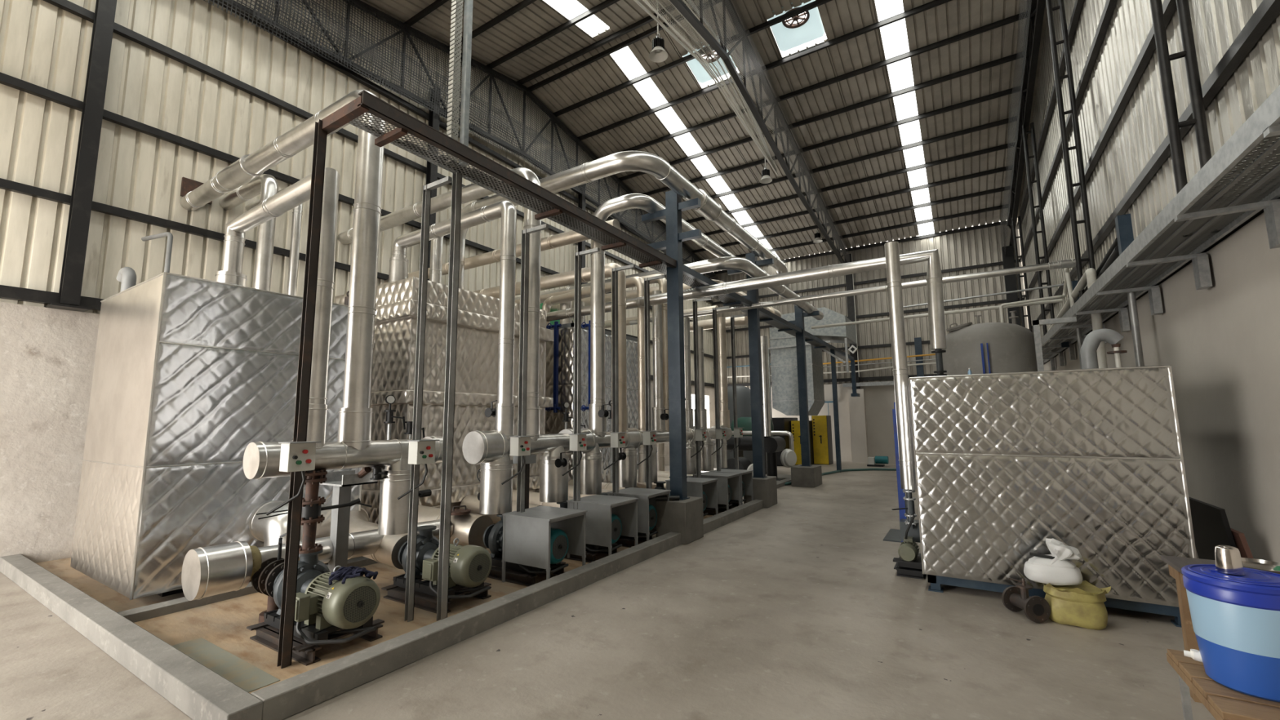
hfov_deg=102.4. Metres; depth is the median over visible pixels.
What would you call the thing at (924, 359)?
pipe
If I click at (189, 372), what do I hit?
tank
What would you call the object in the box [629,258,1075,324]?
insulated pipe
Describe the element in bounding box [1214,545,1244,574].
steel tumbler
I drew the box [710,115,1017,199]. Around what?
roof purlin
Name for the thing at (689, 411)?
insulated pipe
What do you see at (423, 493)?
valve
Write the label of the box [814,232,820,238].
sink
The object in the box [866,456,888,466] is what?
pump
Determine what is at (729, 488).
fan grille
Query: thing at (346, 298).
tank lug
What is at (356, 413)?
insulated pipe
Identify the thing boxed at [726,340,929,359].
wall girt
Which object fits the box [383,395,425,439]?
pressure gauge
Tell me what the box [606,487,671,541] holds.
box
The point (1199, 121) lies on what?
lattice column
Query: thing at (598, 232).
power cable
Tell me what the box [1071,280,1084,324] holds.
bracket
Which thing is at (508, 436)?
hood
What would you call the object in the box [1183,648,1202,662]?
tap
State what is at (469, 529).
insulated pipe
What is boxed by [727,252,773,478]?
column
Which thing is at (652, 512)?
fan grille
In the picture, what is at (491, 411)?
valve
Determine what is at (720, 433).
box
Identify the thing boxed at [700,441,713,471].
cylinder
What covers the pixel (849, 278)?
end column
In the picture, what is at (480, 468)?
valve
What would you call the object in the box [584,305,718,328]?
insulated pipe
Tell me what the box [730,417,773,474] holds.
tank
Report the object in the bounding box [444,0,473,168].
cable riser
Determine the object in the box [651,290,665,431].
insulated pipe
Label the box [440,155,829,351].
power cable
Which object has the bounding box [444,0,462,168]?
tray
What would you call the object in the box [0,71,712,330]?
beam
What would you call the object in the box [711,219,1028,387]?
wall
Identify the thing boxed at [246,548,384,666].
pump
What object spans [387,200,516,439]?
insulated pipe
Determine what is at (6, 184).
beam
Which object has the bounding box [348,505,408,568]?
insulated pipe
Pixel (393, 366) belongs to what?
tank
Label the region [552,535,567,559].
fan grille
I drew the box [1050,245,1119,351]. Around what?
pipe
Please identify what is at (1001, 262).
wall girt
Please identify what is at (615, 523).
fan grille
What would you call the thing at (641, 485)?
insulated pipe
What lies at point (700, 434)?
box
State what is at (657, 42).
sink
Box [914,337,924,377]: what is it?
column
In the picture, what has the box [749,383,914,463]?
wall
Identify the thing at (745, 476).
box
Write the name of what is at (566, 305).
insulated pipe
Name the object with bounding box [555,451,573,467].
valve
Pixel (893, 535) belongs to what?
floor plate
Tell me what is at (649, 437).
box
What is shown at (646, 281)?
post
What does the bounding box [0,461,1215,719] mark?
floor
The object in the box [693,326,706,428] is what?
insulated pipe
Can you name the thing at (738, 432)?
box
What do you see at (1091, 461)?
tank
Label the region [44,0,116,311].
wall column
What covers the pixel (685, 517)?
concrete pier
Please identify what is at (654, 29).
roof purlin
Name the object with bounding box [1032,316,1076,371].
support frame
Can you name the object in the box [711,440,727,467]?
cylinder
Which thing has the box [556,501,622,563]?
pump
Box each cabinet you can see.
[791,420,813,465]
[811,415,833,464]
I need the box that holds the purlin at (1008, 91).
[641,86,1020,195]
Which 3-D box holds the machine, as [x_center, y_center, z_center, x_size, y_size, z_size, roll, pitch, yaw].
[5.086,3.004,19.152,1.150,1.700,1.800,-5,-8,32]
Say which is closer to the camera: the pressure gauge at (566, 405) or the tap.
the tap
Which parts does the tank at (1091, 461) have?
frame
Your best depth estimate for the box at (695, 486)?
8.17 m
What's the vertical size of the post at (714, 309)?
3.260 m
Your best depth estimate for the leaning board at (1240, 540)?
4.02 m
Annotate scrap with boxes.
[1273,565,1279,570]
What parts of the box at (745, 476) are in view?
panel, leg, panel, leg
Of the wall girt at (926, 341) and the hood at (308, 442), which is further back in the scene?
the wall girt at (926, 341)
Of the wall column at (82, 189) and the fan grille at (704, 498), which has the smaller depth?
the wall column at (82, 189)
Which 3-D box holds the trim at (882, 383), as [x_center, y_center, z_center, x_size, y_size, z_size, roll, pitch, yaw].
[10.358,0.768,18.385,5.900,0.140,0.100,-5,-8,32]
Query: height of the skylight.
0.829 m
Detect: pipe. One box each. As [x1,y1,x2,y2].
[115,266,136,292]
[141,231,173,272]
[179,89,385,450]
[215,167,339,449]
[218,173,278,291]
[243,435,443,479]
[244,185,302,296]
[248,500,302,546]
[337,167,541,440]
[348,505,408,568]
[383,218,620,284]
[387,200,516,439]
[417,505,493,548]
[429,236,443,284]
[448,151,790,299]
[459,494,542,523]
[462,425,732,464]
[472,262,626,431]
[512,489,573,507]
[515,256,823,319]
[515,274,669,431]
[542,275,645,431]
[546,248,946,350]
[550,279,781,317]
[560,301,572,324]
[568,479,638,490]
[568,484,612,497]
[572,301,584,324]
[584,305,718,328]
[588,193,736,436]
[626,405,628,430]
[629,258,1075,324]
[636,469,693,476]
[636,473,670,488]
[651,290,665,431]
[655,315,747,471]
[683,316,693,430]
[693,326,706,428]
[713,363,770,368]
[716,316,730,427]
[727,362,936,377]
[760,336,771,435]
[811,298,1062,328]
[822,353,935,364]
[822,359,935,367]
[884,241,915,489]
[902,284,1063,308]
[999,267,1069,322]
[1044,267,1107,368]
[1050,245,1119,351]
[1052,237,1118,345]
[1064,266,1076,316]
[1075,328,1082,368]
[1080,328,1124,368]
[1127,292,1144,366]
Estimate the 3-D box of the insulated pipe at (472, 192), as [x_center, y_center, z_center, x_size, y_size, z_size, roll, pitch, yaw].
[-3.408,-0.682,7.862,5.240,3.728,0.262,-5,-8,34]
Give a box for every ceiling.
[360,0,671,81]
[522,0,1047,271]
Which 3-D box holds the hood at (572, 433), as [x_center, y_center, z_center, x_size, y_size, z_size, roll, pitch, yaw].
[-0.714,0.870,6.038,0.160,0.008,0.194,-5,-8,32]
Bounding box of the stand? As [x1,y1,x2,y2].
[1166,648,1279,719]
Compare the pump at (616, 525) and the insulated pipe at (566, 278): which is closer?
the pump at (616, 525)
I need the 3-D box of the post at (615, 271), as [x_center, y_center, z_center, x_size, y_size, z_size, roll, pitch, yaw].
[-0.208,0.317,6.828,0.350,3.200,0.060,-5,-8,32]
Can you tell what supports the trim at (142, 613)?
on the floor
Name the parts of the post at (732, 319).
angle post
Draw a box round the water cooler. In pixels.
[1181,564,1279,702]
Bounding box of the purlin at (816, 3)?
[553,0,832,116]
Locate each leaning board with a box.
[1188,497,1235,559]
[1230,528,1253,558]
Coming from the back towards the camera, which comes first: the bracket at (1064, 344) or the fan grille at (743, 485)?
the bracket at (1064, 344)
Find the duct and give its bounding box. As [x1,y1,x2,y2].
[768,306,857,420]
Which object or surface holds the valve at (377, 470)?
attached to the pipe at (261, 460)
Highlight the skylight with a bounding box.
[767,0,825,51]
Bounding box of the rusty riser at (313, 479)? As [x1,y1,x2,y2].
[298,469,327,554]
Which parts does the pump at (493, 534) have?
frame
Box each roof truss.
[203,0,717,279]
[214,0,715,278]
[633,0,777,175]
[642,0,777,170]
[669,0,846,263]
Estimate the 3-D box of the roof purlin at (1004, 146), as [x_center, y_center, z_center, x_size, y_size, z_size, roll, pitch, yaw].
[5.676,-5.557,17.113,11.120,0.105,0.060,-5,-8,32]
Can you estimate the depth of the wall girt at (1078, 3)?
10.47 m
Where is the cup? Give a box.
[1218,545,1234,547]
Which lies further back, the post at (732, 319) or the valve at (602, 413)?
the post at (732, 319)
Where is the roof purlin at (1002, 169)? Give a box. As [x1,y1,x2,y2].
[703,164,1013,235]
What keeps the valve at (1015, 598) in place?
on the floor
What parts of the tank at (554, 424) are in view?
rail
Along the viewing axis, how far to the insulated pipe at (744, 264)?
9.46 m
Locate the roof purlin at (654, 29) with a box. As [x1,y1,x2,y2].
[527,0,722,91]
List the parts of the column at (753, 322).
arm, post, arm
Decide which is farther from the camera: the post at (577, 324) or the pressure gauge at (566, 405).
the pressure gauge at (566, 405)
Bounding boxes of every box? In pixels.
[266,440,320,515]
[397,439,439,499]
[501,435,533,484]
[562,433,589,475]
[566,494,638,558]
[604,431,627,470]
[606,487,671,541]
[636,431,658,465]
[665,476,718,519]
[690,428,707,457]
[693,471,740,510]
[708,468,753,504]
[711,428,725,454]
[729,427,742,452]
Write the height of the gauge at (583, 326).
1.720 m
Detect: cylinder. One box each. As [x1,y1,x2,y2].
[377,469,410,534]
[479,459,513,514]
[539,454,568,502]
[580,452,602,494]
[618,448,636,487]
[637,447,657,482]
[686,443,696,474]
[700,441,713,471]
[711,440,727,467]
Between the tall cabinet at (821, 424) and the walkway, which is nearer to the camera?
the walkway
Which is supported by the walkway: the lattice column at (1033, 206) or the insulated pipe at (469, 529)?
the lattice column at (1033, 206)
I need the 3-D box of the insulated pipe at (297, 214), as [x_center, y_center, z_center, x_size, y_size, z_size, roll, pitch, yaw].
[-5.556,-1.502,7.643,1.944,2.105,0.186,-5,-8,32]
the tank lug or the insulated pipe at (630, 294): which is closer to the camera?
the tank lug
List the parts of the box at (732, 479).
panel, panel, leg, panel, leg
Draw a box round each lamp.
[648,7,667,62]
[760,137,772,183]
[813,230,822,243]
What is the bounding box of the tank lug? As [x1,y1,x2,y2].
[344,290,349,305]
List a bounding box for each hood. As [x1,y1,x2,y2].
[278,440,320,444]
[407,439,439,441]
[508,435,533,437]
[568,433,589,435]
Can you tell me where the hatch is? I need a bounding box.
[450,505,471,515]
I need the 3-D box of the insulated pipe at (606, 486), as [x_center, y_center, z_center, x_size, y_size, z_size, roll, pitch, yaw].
[-0.652,2.284,8.919,1.360,0.360,0.332,-5,-8,32]
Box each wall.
[0,0,714,388]
[0,302,715,563]
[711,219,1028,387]
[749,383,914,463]
[1019,0,1279,352]
[1043,212,1279,562]
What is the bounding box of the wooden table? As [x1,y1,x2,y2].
[1160,555,1215,702]
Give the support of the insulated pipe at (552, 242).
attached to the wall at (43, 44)
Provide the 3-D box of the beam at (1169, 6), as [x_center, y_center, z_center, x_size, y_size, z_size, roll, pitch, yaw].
[6.364,-3.228,6.920,0.080,0.100,24.600,-5,-8,32]
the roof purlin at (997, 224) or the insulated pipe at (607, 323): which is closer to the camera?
the insulated pipe at (607, 323)
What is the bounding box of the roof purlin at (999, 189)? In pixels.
[692,186,1010,253]
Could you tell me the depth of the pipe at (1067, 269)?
8.67 m
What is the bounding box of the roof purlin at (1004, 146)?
[685,142,1014,223]
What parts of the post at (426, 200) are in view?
angle post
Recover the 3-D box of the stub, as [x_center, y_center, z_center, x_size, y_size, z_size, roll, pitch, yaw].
[3.538,0.081,6.074,0.150,0.420,0.150,-5,-8,32]
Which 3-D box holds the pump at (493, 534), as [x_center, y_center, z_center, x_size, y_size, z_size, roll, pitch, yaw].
[-1.211,1.961,5.444,1.020,0.600,0.600,-5,-8,32]
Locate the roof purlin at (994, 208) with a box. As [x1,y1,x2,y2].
[734,204,1008,257]
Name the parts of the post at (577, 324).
angle post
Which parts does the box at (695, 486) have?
panel, panel, leg, rail, panel, leg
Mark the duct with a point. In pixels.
(784, 366)
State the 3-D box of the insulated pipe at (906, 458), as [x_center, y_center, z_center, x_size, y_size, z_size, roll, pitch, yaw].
[2.865,0.029,5.674,0.156,2.720,0.156,4,-8,-35]
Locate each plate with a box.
[180,177,212,204]
[883,528,901,542]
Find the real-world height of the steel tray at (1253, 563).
0.047 m
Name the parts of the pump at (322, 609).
frame, motor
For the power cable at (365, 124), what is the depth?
4.85 m
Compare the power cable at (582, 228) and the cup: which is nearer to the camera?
the cup
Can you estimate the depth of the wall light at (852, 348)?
19.49 m
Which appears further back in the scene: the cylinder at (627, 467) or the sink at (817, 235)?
the sink at (817, 235)
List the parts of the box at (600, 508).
leg, panel, panel, leg, rail, panel, leg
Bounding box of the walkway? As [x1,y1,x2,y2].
[1040,84,1279,370]
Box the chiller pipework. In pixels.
[726,431,796,480]
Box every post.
[276,119,327,668]
[404,176,452,622]
[436,171,462,621]
[516,223,548,512]
[573,247,599,509]
[612,264,635,496]
[644,274,666,488]
[692,297,711,477]
[712,306,730,471]
[730,314,747,469]
[830,349,841,472]
[850,360,860,396]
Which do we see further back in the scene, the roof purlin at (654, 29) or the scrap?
the roof purlin at (654, 29)
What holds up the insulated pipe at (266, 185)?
attached to the tank at (189, 372)
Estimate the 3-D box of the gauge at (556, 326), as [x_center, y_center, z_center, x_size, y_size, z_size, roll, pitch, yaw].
[-1.650,0.130,9.694,0.350,1.720,0.108,-5,-8,32]
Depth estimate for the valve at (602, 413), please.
7.29 m
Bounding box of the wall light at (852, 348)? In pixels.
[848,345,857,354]
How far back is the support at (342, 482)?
4.70 m
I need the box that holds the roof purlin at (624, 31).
[516,0,694,84]
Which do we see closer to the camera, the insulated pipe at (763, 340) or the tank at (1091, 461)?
the tank at (1091, 461)
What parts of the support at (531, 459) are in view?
post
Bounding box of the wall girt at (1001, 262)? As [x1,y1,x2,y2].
[711,258,1020,304]
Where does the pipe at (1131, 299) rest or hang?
on the floor
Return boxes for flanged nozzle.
[1106,343,1127,367]
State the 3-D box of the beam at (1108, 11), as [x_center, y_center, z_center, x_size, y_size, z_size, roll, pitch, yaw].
[6.352,-4.549,7.079,0.080,0.100,24.600,-5,-8,32]
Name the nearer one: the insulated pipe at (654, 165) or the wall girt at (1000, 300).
the insulated pipe at (654, 165)
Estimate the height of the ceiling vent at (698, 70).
0.829 m
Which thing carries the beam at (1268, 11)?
attached to the wall at (1141, 128)
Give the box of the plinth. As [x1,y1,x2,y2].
[765,474,791,488]
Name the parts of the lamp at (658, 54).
rod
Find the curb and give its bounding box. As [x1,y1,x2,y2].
[251,499,764,719]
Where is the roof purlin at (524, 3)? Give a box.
[448,0,536,46]
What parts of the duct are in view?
frame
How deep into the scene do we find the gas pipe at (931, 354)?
19.12 m
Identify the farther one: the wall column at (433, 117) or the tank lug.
the wall column at (433, 117)
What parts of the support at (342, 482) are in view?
post, saddle rod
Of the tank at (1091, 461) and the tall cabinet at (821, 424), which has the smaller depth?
the tank at (1091, 461)
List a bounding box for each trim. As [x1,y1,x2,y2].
[0,284,714,386]
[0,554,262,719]
[117,556,377,622]
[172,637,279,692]
[713,373,936,387]
[842,381,893,386]
[1043,175,1279,364]
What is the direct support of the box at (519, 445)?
attached to the post at (522, 429)
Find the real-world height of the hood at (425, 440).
0.008 m
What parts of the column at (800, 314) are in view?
arm, post, arm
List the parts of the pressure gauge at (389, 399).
lever, lever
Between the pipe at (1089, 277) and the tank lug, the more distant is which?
the pipe at (1089, 277)
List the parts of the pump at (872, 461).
pump casing, plate, motor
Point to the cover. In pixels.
(526, 534)
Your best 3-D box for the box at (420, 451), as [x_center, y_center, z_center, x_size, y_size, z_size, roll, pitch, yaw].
[-1.851,0.914,4.298,0.252,0.488,0.204,-5,-8,32]
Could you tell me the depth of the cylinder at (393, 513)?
4.63 m
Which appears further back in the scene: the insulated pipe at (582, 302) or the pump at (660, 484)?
the insulated pipe at (582, 302)
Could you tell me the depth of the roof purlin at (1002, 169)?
16.90 m
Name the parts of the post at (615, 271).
angle post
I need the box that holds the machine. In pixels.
[772,417,797,466]
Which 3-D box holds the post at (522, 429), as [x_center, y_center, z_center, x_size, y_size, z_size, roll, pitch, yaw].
[-1.121,0.059,5.401,0.350,3.010,0.060,-5,-8,32]
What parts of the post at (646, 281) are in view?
angle post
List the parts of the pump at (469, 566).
frame, motor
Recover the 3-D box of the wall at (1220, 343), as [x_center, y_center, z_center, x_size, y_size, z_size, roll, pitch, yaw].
[6.490,0.765,6.385,0.230,3.080,24.600,-5,-8,32]
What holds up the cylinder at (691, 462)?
attached to the pipe at (478, 447)
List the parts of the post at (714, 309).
angle post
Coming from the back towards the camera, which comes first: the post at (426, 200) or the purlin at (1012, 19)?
the purlin at (1012, 19)
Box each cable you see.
[364,124,836,355]
[404,139,839,355]
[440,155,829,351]
[472,168,828,349]
[501,180,835,352]
[851,253,859,377]
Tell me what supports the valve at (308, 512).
attached to the rusty riser at (313, 479)
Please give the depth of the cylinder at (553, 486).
6.41 m
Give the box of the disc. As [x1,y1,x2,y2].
[746,463,753,475]
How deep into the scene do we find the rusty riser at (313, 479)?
4.07 m
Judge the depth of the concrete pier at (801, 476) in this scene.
12.45 m
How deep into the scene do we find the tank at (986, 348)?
8.30 m
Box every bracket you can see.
[1059,330,1069,347]
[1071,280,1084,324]
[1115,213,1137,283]
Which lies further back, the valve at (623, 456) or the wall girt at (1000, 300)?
the wall girt at (1000, 300)
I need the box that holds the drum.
[721,457,751,470]
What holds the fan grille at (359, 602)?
attached to the pump at (322, 609)
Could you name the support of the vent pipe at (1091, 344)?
on the tank at (1091, 461)
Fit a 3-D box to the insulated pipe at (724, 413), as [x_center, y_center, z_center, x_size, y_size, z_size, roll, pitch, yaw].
[1.831,0.293,11.414,0.272,2.500,0.272,-5,-8,32]
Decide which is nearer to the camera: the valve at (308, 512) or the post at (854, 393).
the valve at (308, 512)
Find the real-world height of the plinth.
0.090 m
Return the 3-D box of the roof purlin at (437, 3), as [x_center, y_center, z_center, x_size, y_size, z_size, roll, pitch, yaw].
[-0.246,-7.399,7.874,11.120,0.105,0.060,-5,-8,32]
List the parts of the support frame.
rail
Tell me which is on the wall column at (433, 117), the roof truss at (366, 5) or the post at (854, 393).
the roof truss at (366, 5)
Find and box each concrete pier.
[655,496,703,544]
[743,475,777,507]
[791,464,822,487]
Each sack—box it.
[1023,537,1082,585]
[1042,580,1111,630]
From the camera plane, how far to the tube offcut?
6.91 m
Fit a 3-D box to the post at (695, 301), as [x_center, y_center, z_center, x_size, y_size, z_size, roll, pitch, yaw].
[1.118,0.526,8.925,0.350,3.260,0.060,-5,-8,32]
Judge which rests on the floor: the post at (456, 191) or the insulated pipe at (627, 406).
the post at (456, 191)
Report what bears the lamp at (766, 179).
hanging from the ceiling at (839, 18)
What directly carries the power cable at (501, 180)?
on the beam at (367, 103)
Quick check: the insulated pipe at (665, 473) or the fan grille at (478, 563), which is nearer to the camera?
the fan grille at (478, 563)
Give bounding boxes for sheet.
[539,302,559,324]
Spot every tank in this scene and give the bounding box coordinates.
[70,271,362,599]
[334,276,554,524]
[545,322,638,483]
[720,385,752,468]
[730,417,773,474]
[908,364,1196,627]
[942,311,1037,375]
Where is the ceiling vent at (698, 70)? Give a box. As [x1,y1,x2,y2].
[682,35,736,83]
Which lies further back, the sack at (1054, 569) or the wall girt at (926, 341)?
the wall girt at (926, 341)
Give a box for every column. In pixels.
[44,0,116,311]
[426,85,440,280]
[577,183,585,322]
[641,190,701,500]
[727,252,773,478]
[772,294,819,466]
[844,253,860,389]
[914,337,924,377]
[1001,244,1020,325]
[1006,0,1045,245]
[1011,216,1032,333]
[1022,122,1055,351]
[1045,0,1096,319]
[1149,0,1220,236]
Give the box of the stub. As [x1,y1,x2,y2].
[931,348,946,376]
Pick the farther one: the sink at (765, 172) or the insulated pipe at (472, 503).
the sink at (765, 172)
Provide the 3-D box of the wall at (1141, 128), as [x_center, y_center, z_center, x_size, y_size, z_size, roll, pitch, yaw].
[6.407,-4.428,7.030,0.028,7.548,24.600,-5,-8,32]
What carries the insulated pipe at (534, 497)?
attached to the tank at (393, 366)
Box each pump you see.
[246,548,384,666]
[381,524,492,613]
[483,514,568,586]
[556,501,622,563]
[596,492,657,547]
[653,480,707,515]
[687,475,732,515]
[728,481,746,509]
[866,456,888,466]
[893,515,924,579]
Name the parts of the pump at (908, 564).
frame, motor, pump casing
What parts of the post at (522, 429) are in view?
angle post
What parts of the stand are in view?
leg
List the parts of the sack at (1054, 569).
black rod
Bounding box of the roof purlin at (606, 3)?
[485,0,620,68]
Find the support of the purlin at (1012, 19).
on the roof truss at (721, 50)
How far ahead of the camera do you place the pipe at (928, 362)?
19.32 m
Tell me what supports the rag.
on the pump at (322, 609)
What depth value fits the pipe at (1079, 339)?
8.18 m
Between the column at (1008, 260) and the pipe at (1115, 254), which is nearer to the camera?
the pipe at (1115, 254)
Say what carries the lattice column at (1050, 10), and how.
on the walkway
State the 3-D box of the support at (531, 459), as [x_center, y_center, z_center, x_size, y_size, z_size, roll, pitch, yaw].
[-1.374,1.733,6.085,0.200,1.208,0.180,-5,-8,32]
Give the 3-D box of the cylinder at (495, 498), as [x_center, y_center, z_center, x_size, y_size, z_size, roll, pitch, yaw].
[-1.606,1.410,5.757,0.362,0.560,0.362,-5,-8,32]
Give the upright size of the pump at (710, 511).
0.600 m
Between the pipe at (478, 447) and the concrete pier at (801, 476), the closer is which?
the pipe at (478, 447)
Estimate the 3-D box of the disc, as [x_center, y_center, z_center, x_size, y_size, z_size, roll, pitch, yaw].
[2.771,2.741,12.413,0.480,0.480,0.100,3,-8,-29]
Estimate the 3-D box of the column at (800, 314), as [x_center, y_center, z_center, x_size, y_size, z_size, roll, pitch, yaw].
[4.020,0.515,13.093,1.200,4.280,0.200,-5,-8,32]
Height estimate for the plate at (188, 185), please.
0.280 m
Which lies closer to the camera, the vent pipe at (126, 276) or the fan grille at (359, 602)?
the fan grille at (359, 602)
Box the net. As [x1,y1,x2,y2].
[1000,0,1031,250]
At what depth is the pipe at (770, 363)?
22.35 m
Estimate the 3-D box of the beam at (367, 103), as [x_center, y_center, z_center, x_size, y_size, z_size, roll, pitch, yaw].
[2.757,-0.901,11.498,0.610,0.125,18.500,-5,-8,32]
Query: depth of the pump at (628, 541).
6.70 m
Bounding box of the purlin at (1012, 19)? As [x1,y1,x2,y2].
[617,10,1027,152]
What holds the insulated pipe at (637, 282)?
attached to the pipe at (478, 447)
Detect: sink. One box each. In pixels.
[652,36,664,49]
[761,168,769,177]
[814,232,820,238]
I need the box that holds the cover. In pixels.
[502,505,586,582]
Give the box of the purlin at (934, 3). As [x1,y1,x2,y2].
[577,0,952,140]
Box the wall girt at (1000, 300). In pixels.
[725,297,1023,332]
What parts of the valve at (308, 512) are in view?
lock handle, gear handle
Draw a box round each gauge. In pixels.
[545,321,561,413]
[581,320,590,411]
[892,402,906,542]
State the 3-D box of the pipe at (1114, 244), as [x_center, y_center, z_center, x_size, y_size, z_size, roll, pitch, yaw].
[7.603,-0.930,8.965,0.058,0.660,6.006,-5,-8,32]
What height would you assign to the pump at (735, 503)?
0.600 m
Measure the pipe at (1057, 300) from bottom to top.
0.090 m
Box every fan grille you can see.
[343,586,376,622]
[468,553,489,582]
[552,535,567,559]
[611,519,621,539]
[648,508,656,527]
[702,493,706,509]
[728,487,731,500]
[742,483,744,495]
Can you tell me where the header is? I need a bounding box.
[181,519,453,600]
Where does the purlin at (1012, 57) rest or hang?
on the roof truss at (721, 50)
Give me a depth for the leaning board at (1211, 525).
4.45 m
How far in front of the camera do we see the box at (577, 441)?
5.98 m
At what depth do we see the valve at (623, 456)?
7.50 m
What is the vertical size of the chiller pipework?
1.310 m
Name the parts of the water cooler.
lid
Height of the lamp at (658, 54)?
2.040 m
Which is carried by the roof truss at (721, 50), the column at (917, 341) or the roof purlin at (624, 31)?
the roof purlin at (624, 31)
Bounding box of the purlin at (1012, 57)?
[618,51,1023,181]
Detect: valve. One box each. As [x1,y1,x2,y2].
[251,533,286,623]
[256,497,371,519]
[369,466,386,479]
[418,488,431,497]
[476,467,480,481]
[484,400,497,417]
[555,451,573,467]
[598,403,612,417]
[618,446,634,460]
[660,408,669,419]
[1001,577,1050,622]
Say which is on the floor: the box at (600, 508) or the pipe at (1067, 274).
the box at (600, 508)
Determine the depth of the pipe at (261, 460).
4.26 m
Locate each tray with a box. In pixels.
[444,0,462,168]
[1240,557,1279,573]
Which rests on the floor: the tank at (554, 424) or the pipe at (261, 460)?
the tank at (554, 424)
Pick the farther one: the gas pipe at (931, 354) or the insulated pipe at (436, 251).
the gas pipe at (931, 354)
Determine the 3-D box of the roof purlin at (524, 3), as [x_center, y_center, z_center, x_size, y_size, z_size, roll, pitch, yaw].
[0.333,-7.490,8.814,11.120,0.105,0.060,-5,-8,32]
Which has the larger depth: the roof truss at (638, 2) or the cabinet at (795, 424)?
the cabinet at (795, 424)
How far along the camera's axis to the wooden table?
2.98 m
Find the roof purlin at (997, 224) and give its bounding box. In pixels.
[713,220,1007,274]
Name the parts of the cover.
leg, panel, panel, leg, panel, rail, leg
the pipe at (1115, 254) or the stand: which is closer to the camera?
the stand
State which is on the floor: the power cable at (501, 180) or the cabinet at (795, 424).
the cabinet at (795, 424)
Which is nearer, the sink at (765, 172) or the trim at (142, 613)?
the trim at (142, 613)
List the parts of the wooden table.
leg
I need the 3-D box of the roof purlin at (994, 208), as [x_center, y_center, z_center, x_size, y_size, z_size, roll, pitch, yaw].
[7.423,-4.659,19.792,11.120,0.105,0.060,-5,-8,32]
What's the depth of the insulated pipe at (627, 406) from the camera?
7.92 m
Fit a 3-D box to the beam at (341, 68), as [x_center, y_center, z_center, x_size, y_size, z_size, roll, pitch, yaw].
[-3.279,-5.030,13.237,0.085,0.100,24.600,-5,-8,32]
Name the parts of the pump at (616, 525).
frame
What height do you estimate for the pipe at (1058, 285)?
0.140 m
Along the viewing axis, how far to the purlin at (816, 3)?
12.50 m
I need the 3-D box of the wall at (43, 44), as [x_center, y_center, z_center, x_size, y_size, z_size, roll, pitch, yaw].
[-3.282,-3.577,13.168,0.034,7.598,24.760,-5,-8,32]
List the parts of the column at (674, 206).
arm, arm, post, arm, arm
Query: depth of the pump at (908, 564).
5.28 m
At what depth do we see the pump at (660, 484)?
8.14 m
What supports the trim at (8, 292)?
attached to the wall at (43, 44)
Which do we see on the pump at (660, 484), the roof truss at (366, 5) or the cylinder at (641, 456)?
the cylinder at (641, 456)
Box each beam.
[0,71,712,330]
[0,177,713,358]
[43,0,712,302]
[211,0,711,276]
[317,89,853,359]
[1019,0,1117,262]
[1023,0,1177,300]
[1031,0,1279,332]
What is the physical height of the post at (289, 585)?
3.848 m
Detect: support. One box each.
[319,466,377,572]
[512,454,536,508]
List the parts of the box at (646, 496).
panel, panel, leg, panel, rail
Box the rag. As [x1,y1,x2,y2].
[328,565,377,585]
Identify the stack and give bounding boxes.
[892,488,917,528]
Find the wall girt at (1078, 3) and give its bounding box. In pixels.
[1016,0,1084,229]
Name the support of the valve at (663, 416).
attached to the insulated pipe at (659, 424)
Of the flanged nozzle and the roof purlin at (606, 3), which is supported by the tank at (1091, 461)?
the flanged nozzle
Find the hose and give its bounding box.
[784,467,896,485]
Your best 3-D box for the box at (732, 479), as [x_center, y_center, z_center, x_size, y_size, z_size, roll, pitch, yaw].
[1.351,2.325,8.965,0.645,0.668,0.580,-5,-8,32]
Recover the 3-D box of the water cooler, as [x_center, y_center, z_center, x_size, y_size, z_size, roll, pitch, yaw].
[2.405,1.064,2.041,0.355,0.428,0.338,-5,-8,32]
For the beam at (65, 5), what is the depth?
8.03 m
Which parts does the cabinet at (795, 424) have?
door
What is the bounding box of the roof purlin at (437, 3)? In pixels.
[404,0,448,26]
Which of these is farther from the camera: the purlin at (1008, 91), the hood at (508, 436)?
the purlin at (1008, 91)
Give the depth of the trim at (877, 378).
19.61 m
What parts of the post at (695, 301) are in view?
angle post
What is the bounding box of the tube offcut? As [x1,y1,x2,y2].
[655,495,679,500]

